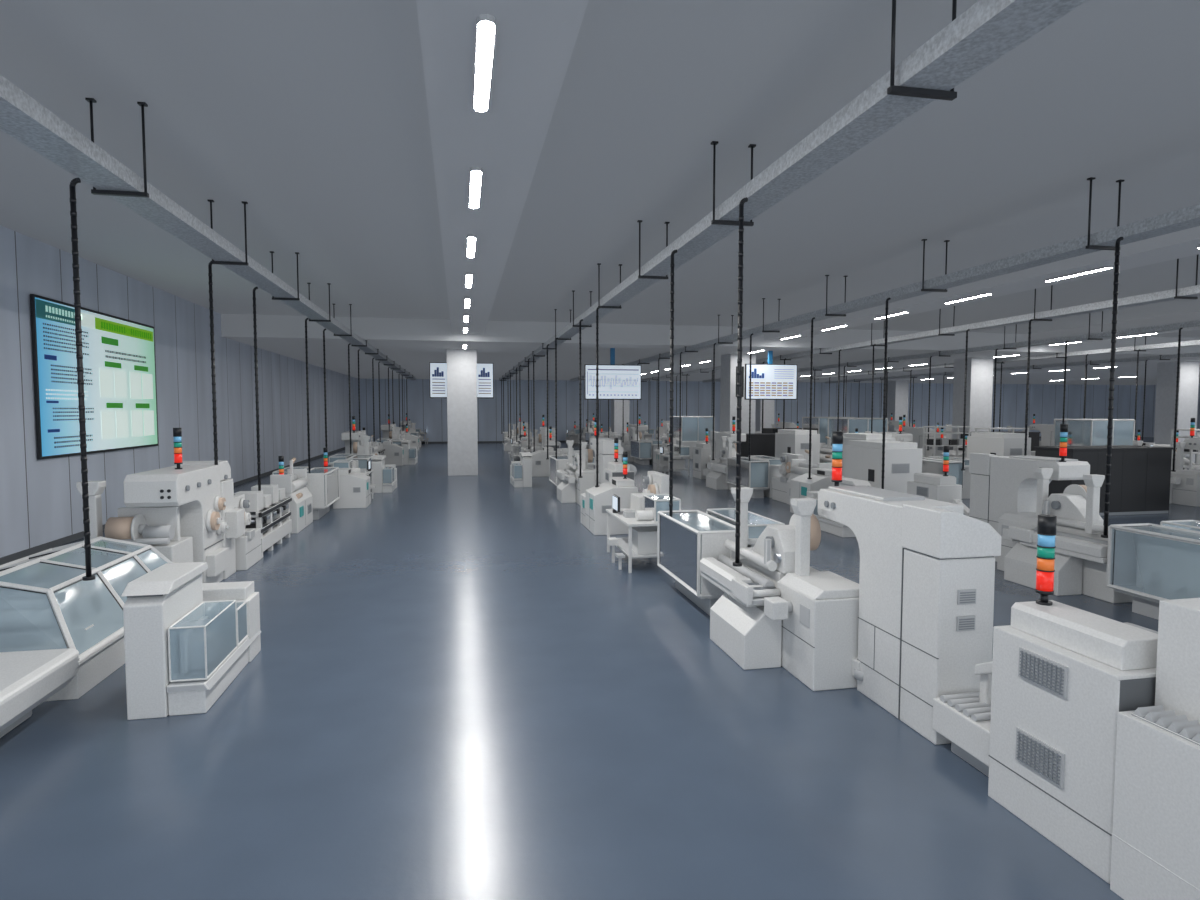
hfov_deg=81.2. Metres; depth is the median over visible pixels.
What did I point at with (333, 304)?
hanger
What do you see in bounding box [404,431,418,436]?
base cabinet
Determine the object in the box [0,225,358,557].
wall
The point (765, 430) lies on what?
machine
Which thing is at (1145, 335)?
hanger
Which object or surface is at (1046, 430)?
machine
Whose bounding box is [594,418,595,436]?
light
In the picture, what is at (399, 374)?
pole
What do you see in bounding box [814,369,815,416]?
pole
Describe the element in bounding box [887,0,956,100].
hanger
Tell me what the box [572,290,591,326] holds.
hanger
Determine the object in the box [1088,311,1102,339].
hanger
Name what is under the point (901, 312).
ceiling light fixture
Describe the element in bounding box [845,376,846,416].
pole
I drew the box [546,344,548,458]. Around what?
pole
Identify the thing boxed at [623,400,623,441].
pole
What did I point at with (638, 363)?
pole
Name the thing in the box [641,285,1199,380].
cable tray
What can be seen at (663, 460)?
base cabinet
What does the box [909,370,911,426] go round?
pole
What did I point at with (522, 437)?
base cabinet
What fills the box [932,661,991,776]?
conveyor
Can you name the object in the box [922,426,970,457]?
storage rack
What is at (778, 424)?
machine
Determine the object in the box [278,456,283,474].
light
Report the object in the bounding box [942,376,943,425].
pole
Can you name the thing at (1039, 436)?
baseboard
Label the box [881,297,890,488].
pole
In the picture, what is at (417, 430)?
work table
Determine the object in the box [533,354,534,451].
pole
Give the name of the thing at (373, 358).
pole
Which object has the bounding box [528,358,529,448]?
pole
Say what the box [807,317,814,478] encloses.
pole
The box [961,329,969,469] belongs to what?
pole
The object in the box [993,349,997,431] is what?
pole
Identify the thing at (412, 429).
unit
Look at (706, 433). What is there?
light
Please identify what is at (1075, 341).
ceiling light fixture
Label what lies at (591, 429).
unit
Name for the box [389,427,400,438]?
unit
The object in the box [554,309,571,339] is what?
hanger
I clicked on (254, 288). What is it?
pole
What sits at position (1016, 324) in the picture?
hanger
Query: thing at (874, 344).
pole
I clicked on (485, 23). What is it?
ceiling light fixture
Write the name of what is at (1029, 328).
pole
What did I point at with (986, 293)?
ceiling light fixture
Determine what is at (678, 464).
work table
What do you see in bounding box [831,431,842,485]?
light
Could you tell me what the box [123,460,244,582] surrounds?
machine
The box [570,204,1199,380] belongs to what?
cable tray
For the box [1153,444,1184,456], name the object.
machine
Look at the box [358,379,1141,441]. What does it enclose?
wall
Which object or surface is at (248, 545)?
machine
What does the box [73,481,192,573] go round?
machine
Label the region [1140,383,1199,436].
wall
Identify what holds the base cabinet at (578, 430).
on the floor
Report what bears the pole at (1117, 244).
hanging from the cable tray at (1188, 217)
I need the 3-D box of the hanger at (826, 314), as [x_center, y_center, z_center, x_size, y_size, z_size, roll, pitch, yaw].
[5.280,-3.449,15.660,0.520,0.900,0.060,-1,3,-11]
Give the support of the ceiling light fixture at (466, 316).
attached to the beam at (535, 40)
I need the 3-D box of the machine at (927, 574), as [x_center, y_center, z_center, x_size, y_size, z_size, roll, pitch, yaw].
[2.585,1.274,6.106,0.570,1.760,1.840,-1,3,-11]
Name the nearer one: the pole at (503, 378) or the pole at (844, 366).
the pole at (844, 366)
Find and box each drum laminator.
[270,457,312,533]
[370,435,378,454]
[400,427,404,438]
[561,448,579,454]
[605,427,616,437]
[787,449,831,504]
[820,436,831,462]
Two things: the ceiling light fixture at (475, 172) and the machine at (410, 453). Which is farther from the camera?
the machine at (410, 453)
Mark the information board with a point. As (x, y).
(119, 374)
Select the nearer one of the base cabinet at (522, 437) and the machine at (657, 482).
the machine at (657, 482)
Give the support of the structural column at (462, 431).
on the floor
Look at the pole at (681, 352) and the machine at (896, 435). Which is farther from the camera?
the pole at (681, 352)
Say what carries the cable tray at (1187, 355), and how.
hanging from the ceiling
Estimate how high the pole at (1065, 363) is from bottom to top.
3.772 m
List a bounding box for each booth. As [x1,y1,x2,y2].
[673,416,714,458]
[802,417,853,444]
[827,418,887,445]
[1053,419,1134,445]
[1113,436,1135,444]
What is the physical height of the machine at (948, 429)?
1.760 m
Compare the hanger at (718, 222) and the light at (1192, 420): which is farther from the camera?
the light at (1192, 420)
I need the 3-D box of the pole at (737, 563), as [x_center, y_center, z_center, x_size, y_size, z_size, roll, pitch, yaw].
[1.441,-0.678,7.193,0.113,3.772,0.097,0,3,4]
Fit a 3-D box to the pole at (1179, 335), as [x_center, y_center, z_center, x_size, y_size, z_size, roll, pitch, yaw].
[15.151,-1.317,18.379,0.113,3.772,0.097,0,3,4]
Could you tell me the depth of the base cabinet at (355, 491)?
17.81 m
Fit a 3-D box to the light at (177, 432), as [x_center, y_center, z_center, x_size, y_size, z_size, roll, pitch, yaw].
[-5.715,-0.021,9.478,0.100,0.560,0.100,-1,3,-11]
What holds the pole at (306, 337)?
hanging from the cable tray at (23, 118)
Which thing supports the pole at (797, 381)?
hanging from the cable tray at (1193, 342)
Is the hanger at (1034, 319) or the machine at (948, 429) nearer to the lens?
the hanger at (1034, 319)
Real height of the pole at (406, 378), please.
3.772 m
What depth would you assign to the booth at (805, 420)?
32.47 m
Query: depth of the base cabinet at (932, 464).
19.74 m
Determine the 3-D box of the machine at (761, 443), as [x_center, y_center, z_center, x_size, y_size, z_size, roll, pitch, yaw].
[6.722,0.181,26.636,2.840,1.600,1.140,-1,3,-11]
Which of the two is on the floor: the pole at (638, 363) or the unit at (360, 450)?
the unit at (360, 450)
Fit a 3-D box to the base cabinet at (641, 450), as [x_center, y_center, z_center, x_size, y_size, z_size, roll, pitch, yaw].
[2.176,0.083,32.615,1.173,1.114,1.746,-1,3,-11]
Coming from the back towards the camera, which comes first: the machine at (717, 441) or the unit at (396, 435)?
the unit at (396, 435)
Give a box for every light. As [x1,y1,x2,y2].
[173,428,182,468]
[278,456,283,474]
[323,448,327,466]
[352,416,355,432]
[549,426,551,439]
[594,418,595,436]
[614,438,617,461]
[623,451,627,478]
[705,428,707,443]
[732,416,734,433]
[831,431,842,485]
[899,416,901,433]
[943,446,948,475]
[1035,514,1056,605]
[1059,424,1067,461]
[1190,418,1194,437]
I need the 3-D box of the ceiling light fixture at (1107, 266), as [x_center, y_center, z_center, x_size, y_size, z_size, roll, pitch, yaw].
[8.926,-3.291,13.089,0.128,0.042,1.428,-1,3,-11]
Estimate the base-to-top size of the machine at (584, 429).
1.280 m
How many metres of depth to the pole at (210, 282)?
10.13 m
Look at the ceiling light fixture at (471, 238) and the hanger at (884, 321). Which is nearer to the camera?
the ceiling light fixture at (471, 238)
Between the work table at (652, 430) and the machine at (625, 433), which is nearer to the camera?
the machine at (625, 433)
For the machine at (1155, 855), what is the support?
on the floor
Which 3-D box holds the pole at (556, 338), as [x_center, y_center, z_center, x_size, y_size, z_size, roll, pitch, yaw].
[-1.302,-1.461,20.899,0.113,3.772,0.097,0,3,4]
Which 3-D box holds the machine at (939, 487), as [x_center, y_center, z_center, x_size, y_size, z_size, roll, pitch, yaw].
[6.359,1.103,13.294,0.629,1.280,0.875,-1,3,-11]
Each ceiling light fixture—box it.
[464,297,469,307]
[464,314,468,321]
[465,272,472,287]
[467,234,475,257]
[469,166,481,207]
[473,14,495,111]
[780,334,800,339]
[821,324,846,330]
[874,311,907,318]
[945,292,991,303]
[993,354,1019,357]
[1045,265,1112,281]
[1049,341,1080,344]
[1117,332,1157,337]
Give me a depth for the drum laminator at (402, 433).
42.08 m
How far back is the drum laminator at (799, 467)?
18.26 m
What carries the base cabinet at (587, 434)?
on the floor
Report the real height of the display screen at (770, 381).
1.900 m
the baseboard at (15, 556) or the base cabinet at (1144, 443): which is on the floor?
the base cabinet at (1144, 443)
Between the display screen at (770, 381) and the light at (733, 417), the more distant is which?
the display screen at (770, 381)
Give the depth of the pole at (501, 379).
47.97 m
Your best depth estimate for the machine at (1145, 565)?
8.50 m
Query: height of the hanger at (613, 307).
0.900 m
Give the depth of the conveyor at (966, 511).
12.58 m
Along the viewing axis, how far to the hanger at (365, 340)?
23.17 m
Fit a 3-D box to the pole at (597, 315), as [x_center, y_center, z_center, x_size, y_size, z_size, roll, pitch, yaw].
[-0.048,-1.103,14.634,0.113,3.772,0.097,0,3,4]
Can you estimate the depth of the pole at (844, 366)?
34.29 m
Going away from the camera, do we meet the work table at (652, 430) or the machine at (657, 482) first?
the machine at (657, 482)
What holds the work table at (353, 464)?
on the floor
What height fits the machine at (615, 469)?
1.280 m
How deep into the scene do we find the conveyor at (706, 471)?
25.07 m
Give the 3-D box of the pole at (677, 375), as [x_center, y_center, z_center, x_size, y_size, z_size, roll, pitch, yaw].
[4.781,-2.763,43.697,0.113,3.772,0.097,0,3,4]
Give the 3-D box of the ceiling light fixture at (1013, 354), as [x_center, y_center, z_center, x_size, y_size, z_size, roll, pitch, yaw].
[17.116,-3.968,29.501,0.128,0.042,1.428,-1,3,-11]
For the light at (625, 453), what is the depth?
14.48 m
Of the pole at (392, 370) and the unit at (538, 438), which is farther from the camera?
the pole at (392, 370)
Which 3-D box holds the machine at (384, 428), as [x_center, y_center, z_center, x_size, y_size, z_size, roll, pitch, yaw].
[-11.036,-0.466,36.559,0.570,1.760,1.840,-1,3,-11]
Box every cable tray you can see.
[0,75,415,379]
[500,0,1086,379]
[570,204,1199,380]
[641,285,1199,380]
[703,320,1199,381]
[797,340,1199,380]
[825,352,1199,382]
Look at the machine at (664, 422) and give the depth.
48.29 m
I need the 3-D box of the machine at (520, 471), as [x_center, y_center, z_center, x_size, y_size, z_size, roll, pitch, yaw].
[-2.648,0.622,23.392,0.636,1.090,1.570,-1,3,-11]
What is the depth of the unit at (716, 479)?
22.21 m
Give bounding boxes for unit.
[353,435,371,484]
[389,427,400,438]
[408,423,421,446]
[504,424,518,450]
[520,429,541,460]
[557,440,594,505]
[581,423,593,447]
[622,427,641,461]
[660,423,669,446]
[700,487,862,690]
[706,436,736,489]
[892,437,909,441]
[997,468,1132,602]
[1007,426,1040,445]
[1133,441,1199,506]
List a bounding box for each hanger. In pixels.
[85,98,148,197]
[207,199,248,265]
[270,251,299,300]
[307,283,330,321]
[333,304,351,335]
[351,340,366,346]
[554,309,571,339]
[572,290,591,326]
[597,263,621,308]
[637,220,669,278]
[711,141,755,225]
[717,315,733,343]
[762,298,780,332]
[825,275,847,316]
[870,321,884,345]
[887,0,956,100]
[921,239,949,291]
[938,306,954,335]
[1003,324,1016,348]
[1033,285,1052,320]
[1085,177,1124,250]
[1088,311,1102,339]
[1134,335,1145,350]
[1174,254,1198,298]
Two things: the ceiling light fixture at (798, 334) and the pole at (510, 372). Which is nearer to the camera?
the ceiling light fixture at (798, 334)
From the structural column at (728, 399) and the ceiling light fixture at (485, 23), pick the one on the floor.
the structural column at (728, 399)
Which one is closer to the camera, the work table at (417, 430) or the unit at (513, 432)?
the unit at (513, 432)
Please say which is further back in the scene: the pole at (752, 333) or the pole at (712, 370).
the pole at (712, 370)
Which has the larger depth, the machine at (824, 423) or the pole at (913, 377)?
the machine at (824, 423)
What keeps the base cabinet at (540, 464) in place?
on the floor
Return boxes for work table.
[333,460,375,498]
[416,429,428,443]
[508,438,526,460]
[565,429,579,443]
[606,493,680,572]
[644,429,653,442]
[657,446,689,475]
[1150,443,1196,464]
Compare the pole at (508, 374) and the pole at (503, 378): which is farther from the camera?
the pole at (503, 378)
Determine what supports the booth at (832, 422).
on the floor
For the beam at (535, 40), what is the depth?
6.14 m
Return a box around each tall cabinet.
[775,429,819,464]
[842,433,895,475]
[844,440,922,492]
[967,432,1030,457]
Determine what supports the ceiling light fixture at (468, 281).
attached to the beam at (535, 40)
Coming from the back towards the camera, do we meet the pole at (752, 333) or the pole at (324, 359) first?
the pole at (752, 333)
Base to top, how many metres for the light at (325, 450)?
0.560 m
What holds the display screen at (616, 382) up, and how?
hanging from the ceiling
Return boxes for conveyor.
[234,484,291,557]
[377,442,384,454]
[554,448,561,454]
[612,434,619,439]
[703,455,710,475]
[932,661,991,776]
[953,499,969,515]
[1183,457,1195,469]
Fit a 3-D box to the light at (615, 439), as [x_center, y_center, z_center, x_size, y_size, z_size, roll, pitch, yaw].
[0.383,0.000,16.481,0.100,0.560,0.100,-1,3,-11]
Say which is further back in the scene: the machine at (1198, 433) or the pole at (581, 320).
the machine at (1198, 433)
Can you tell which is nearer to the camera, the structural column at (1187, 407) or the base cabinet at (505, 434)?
the structural column at (1187, 407)
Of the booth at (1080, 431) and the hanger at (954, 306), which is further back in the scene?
the booth at (1080, 431)
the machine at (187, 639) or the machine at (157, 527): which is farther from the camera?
the machine at (157, 527)
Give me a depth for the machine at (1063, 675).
3.98 m
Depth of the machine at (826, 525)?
14.11 m
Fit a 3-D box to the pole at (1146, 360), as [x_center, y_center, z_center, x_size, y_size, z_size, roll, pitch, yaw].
[23.410,-1.987,30.105,0.113,3.772,0.097,0,3,4]
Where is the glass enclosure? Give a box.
[0,536,171,700]
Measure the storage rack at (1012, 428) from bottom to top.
1.920 m
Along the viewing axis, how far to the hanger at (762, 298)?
18.90 m
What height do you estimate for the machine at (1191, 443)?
1.760 m
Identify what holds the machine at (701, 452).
on the floor
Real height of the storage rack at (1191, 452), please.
1.920 m
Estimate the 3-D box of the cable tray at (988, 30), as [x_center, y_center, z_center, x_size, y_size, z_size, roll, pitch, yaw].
[-1.702,-3.588,23.969,0.370,0.150,56.000,-1,3,-11]
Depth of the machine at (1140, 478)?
16.70 m
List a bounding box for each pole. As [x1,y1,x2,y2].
[69,178,94,580]
[208,260,221,519]
[253,287,260,490]
[305,318,310,471]
[323,328,326,447]
[348,343,351,453]
[358,349,360,430]
[372,358,374,441]
[378,361,380,441]
[388,367,389,430]
[392,370,393,423]
[399,374,399,426]
[402,376,402,422]
[406,378,407,423]
[501,379,502,433]
[503,378,503,431]
[508,374,508,436]
[510,372,511,438]
[516,368,517,441]
[519,365,520,439]
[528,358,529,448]
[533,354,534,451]
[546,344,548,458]
[555,338,557,457]
[578,319,582,477]
[595,307,599,486]
[608,400,608,437]
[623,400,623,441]
[637,363,638,440]
[657,359,659,448]
[669,249,676,517]
[676,375,677,415]
[679,352,681,453]
[686,374,687,430]
[712,343,715,459]
[712,370,712,407]
[733,197,747,566]
[749,333,752,460]
[762,362,764,432]
[783,358,785,428]
[797,381,797,418]
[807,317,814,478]
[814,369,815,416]
[829,377,830,409]
[837,349,840,431]
[843,366,845,416]
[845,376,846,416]
[858,381,859,428]
[871,344,875,432]
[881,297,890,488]
[886,361,887,412]
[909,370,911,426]
[912,377,913,426]
[927,356,931,449]
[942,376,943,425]
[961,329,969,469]
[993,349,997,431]
[999,362,1002,430]
[1024,319,1032,455]
[1062,341,1068,423]
[1083,354,1087,418]
[1101,237,1123,537]
[1134,349,1139,440]
[1142,360,1147,445]
[1171,328,1182,471]
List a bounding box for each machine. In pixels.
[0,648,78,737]
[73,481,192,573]
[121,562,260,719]
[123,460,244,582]
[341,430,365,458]
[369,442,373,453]
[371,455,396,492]
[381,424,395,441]
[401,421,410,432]
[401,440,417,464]
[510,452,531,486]
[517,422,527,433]
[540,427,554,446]
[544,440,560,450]
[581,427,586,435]
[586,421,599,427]
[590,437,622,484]
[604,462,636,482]
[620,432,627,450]
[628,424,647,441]
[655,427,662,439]
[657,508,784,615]
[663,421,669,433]
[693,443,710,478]
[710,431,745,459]
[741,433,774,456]
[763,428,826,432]
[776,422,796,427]
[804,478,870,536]
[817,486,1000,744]
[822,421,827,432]
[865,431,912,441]
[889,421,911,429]
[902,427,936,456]
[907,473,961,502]
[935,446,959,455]
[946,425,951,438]
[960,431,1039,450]
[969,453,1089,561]
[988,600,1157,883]
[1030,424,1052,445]
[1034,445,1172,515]
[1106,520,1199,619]
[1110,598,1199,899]
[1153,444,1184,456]
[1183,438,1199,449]
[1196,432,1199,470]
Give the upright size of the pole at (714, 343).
3.772 m
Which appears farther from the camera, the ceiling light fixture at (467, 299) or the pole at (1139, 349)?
the pole at (1139, 349)
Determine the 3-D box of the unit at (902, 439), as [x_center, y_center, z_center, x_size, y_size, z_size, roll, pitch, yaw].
[9.351,0.409,22.288,0.950,1.640,2.270,-1,3,-11]
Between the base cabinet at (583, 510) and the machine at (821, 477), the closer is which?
the base cabinet at (583, 510)
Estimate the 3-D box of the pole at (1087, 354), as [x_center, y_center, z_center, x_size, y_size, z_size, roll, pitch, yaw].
[18.722,-1.811,27.032,0.113,3.772,0.097,0,3,4]
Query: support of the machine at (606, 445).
on the floor
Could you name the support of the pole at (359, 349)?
hanging from the cable tray at (23, 118)
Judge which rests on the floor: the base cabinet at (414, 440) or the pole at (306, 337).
the base cabinet at (414, 440)
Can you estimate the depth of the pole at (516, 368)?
35.47 m
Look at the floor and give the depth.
5.12 m
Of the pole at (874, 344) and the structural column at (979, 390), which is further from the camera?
the structural column at (979, 390)
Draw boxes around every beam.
[416,0,588,333]
[764,226,1199,339]
[1031,311,1199,345]
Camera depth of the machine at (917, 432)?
29.55 m
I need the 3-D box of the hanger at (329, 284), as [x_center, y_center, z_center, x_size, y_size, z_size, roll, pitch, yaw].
[-6.659,-3.504,16.618,0.520,0.900,0.060,-1,3,-11]
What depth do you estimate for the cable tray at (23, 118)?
6.80 m
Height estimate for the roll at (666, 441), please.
1.300 m
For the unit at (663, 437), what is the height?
1.640 m
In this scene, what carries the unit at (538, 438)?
on the floor
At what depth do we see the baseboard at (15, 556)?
12.98 m
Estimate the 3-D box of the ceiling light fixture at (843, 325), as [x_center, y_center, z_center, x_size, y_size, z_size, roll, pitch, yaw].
[7.221,-3.778,21.607,0.128,0.042,1.428,-1,3,-11]
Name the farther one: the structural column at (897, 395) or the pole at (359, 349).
the structural column at (897, 395)
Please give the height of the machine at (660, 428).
1.280 m
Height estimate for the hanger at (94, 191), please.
0.900 m
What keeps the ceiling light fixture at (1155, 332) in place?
attached to the beam at (1192, 316)
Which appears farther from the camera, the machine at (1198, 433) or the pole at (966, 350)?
the machine at (1198, 433)
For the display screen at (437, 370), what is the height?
1.830 m
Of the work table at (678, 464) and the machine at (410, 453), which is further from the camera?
the machine at (410, 453)
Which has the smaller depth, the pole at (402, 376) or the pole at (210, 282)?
the pole at (210, 282)
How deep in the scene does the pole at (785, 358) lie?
29.21 m
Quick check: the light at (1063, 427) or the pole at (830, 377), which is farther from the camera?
the pole at (830, 377)
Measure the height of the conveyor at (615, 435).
1.100 m
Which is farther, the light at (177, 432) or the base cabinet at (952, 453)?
the base cabinet at (952, 453)
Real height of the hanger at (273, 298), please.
0.900 m
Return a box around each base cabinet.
[272,467,339,519]
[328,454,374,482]
[333,468,370,508]
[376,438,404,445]
[381,441,403,465]
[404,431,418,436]
[405,433,418,449]
[503,432,518,443]
[512,437,526,457]
[518,439,541,457]
[531,447,553,476]
[549,454,594,485]
[566,430,578,442]
[581,493,585,526]
[585,431,604,445]
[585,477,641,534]
[589,433,604,450]
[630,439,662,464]
[653,444,682,471]
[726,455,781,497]
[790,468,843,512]
[922,456,970,498]
[940,447,966,456]
[1143,442,1154,445]
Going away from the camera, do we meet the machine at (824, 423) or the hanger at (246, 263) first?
the hanger at (246, 263)
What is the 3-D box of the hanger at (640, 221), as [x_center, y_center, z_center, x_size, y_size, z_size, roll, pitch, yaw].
[0.853,-3.193,11.183,0.520,0.900,0.060,-1,3,-11]
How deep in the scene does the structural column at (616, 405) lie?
50.27 m
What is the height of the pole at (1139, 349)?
3.772 m
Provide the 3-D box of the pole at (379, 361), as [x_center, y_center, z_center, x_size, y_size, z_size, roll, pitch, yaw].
[-9.792,-2.045,31.118,0.113,3.772,0.097,0,3,4]
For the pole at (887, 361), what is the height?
3.772 m
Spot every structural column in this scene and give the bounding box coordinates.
[446,349,477,475]
[611,400,628,434]
[720,354,755,432]
[755,400,774,430]
[887,380,908,431]
[952,358,993,438]
[1154,361,1199,461]
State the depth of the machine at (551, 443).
27.76 m
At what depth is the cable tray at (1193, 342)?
28.49 m
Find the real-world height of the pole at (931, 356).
3.772 m
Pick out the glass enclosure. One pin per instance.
(64, 610)
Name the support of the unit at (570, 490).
on the floor
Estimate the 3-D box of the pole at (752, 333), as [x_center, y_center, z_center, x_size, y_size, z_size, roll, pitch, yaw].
[4.247,-1.396,19.767,0.113,3.772,0.097,0,3,4]
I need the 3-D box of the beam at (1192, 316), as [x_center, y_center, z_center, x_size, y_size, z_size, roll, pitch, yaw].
[20.281,-3.574,13.814,1.060,0.440,28.500,-1,3,-11]
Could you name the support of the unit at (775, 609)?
on the floor
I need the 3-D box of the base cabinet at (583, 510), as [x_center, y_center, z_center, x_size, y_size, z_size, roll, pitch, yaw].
[0.157,1.195,15.334,1.120,0.864,0.611,-1,3,-11]
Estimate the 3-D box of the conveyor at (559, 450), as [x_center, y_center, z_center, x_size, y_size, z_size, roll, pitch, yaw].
[-1.329,0.515,25.172,0.570,1.100,2.150,-1,3,-11]
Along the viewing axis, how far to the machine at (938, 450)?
28.21 m
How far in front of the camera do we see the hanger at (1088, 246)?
9.12 m
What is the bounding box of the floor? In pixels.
[0,437,1199,899]
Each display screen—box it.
[429,362,493,397]
[584,348,640,399]
[736,351,796,399]
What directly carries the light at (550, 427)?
on the machine at (551, 443)
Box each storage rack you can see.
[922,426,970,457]
[975,427,1028,437]
[1170,429,1199,469]
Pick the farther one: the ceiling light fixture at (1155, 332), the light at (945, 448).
the ceiling light fixture at (1155, 332)
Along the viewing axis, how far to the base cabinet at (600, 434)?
42.54 m
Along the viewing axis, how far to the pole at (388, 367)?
35.19 m
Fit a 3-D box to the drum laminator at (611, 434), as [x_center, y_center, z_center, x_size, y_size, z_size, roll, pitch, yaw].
[0.654,-0.619,41.617,0.620,1.489,1.500,-1,3,-11]
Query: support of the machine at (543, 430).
on the floor
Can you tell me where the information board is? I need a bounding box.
[30,294,157,459]
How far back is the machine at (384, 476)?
21.17 m
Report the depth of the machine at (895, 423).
48.06 m
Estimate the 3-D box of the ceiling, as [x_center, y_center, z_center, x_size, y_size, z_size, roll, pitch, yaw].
[21.951,-4.441,29.522,69.700,0.900,58.700,-1,3,-11]
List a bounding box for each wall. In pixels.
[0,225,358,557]
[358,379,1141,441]
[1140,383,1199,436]
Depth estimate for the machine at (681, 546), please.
8.91 m
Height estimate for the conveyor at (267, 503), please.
1.100 m
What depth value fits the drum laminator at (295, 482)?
14.46 m
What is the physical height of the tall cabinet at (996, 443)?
1.820 m
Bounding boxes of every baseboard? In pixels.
[0,447,344,564]
[421,436,1137,442]
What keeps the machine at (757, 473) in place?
on the floor
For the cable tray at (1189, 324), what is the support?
hanging from the ceiling
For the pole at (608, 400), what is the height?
3.772 m
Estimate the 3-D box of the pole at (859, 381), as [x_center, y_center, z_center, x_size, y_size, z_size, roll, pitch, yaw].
[19.099,-3.217,51.644,0.113,3.772,0.097,0,3,4]
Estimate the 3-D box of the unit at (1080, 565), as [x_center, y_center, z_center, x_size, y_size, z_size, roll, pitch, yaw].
[6.505,1.111,10.012,0.950,1.640,2.270,-1,3,-11]
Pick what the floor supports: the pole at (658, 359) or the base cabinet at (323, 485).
the base cabinet at (323, 485)
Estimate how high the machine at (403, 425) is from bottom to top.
1.760 m
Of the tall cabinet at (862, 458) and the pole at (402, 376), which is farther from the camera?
the pole at (402, 376)
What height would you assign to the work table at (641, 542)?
1.118 m
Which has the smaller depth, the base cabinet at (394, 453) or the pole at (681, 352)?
the pole at (681, 352)
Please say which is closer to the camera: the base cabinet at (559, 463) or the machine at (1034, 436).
the base cabinet at (559, 463)
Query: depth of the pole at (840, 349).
24.95 m
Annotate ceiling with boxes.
[0,0,1199,384]
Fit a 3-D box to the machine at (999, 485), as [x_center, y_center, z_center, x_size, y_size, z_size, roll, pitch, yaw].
[6.845,0.976,11.313,0.570,1.760,1.840,-1,3,-11]
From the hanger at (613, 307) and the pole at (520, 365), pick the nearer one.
the hanger at (613, 307)
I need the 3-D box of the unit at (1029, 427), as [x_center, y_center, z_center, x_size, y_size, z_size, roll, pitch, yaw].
[22.285,-0.440,37.147,0.950,1.640,2.270,-1,3,-11]
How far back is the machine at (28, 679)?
5.38 m
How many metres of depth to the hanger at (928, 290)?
12.39 m
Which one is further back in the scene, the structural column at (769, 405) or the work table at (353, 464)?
the structural column at (769, 405)
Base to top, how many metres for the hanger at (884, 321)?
0.900 m
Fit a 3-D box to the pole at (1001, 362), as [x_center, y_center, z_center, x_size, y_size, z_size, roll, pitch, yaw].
[17.880,-2.052,31.242,0.113,3.772,0.097,0,3,4]
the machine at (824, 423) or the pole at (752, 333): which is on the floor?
the machine at (824, 423)
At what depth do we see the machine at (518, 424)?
41.19 m
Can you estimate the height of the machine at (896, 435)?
1.760 m
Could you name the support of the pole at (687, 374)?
hanging from the cable tray at (1192, 291)
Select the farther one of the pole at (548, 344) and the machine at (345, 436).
the machine at (345, 436)
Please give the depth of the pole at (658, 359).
28.85 m
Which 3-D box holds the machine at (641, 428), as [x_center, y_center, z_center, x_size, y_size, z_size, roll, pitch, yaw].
[1.927,-0.428,35.887,0.570,1.760,1.840,-1,3,-11]
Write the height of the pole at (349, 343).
3.772 m
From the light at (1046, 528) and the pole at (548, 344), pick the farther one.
the pole at (548, 344)
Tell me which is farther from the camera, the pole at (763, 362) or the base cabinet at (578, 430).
the base cabinet at (578, 430)
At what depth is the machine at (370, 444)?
26.60 m
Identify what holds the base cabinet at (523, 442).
on the floor
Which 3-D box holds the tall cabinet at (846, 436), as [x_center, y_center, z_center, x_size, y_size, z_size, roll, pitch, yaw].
[7.644,0.439,20.187,0.920,1.820,1.518,-1,3,-11]
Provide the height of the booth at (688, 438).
2.179 m
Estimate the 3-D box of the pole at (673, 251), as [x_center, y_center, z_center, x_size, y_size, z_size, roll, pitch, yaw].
[0.980,-0.809,9.494,0.113,3.772,0.097,0,3,4]
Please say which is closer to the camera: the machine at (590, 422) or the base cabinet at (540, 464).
the base cabinet at (540, 464)
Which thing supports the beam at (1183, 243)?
attached to the ceiling
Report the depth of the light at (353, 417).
23.82 m
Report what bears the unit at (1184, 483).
on the floor
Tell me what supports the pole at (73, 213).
hanging from the cable tray at (23, 118)
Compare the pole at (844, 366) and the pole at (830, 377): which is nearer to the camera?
the pole at (844, 366)
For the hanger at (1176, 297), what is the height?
0.900 m
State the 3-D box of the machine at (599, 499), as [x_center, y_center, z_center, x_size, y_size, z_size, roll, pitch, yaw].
[0.318,1.133,14.521,1.120,1.080,1.018,-1,3,-11]

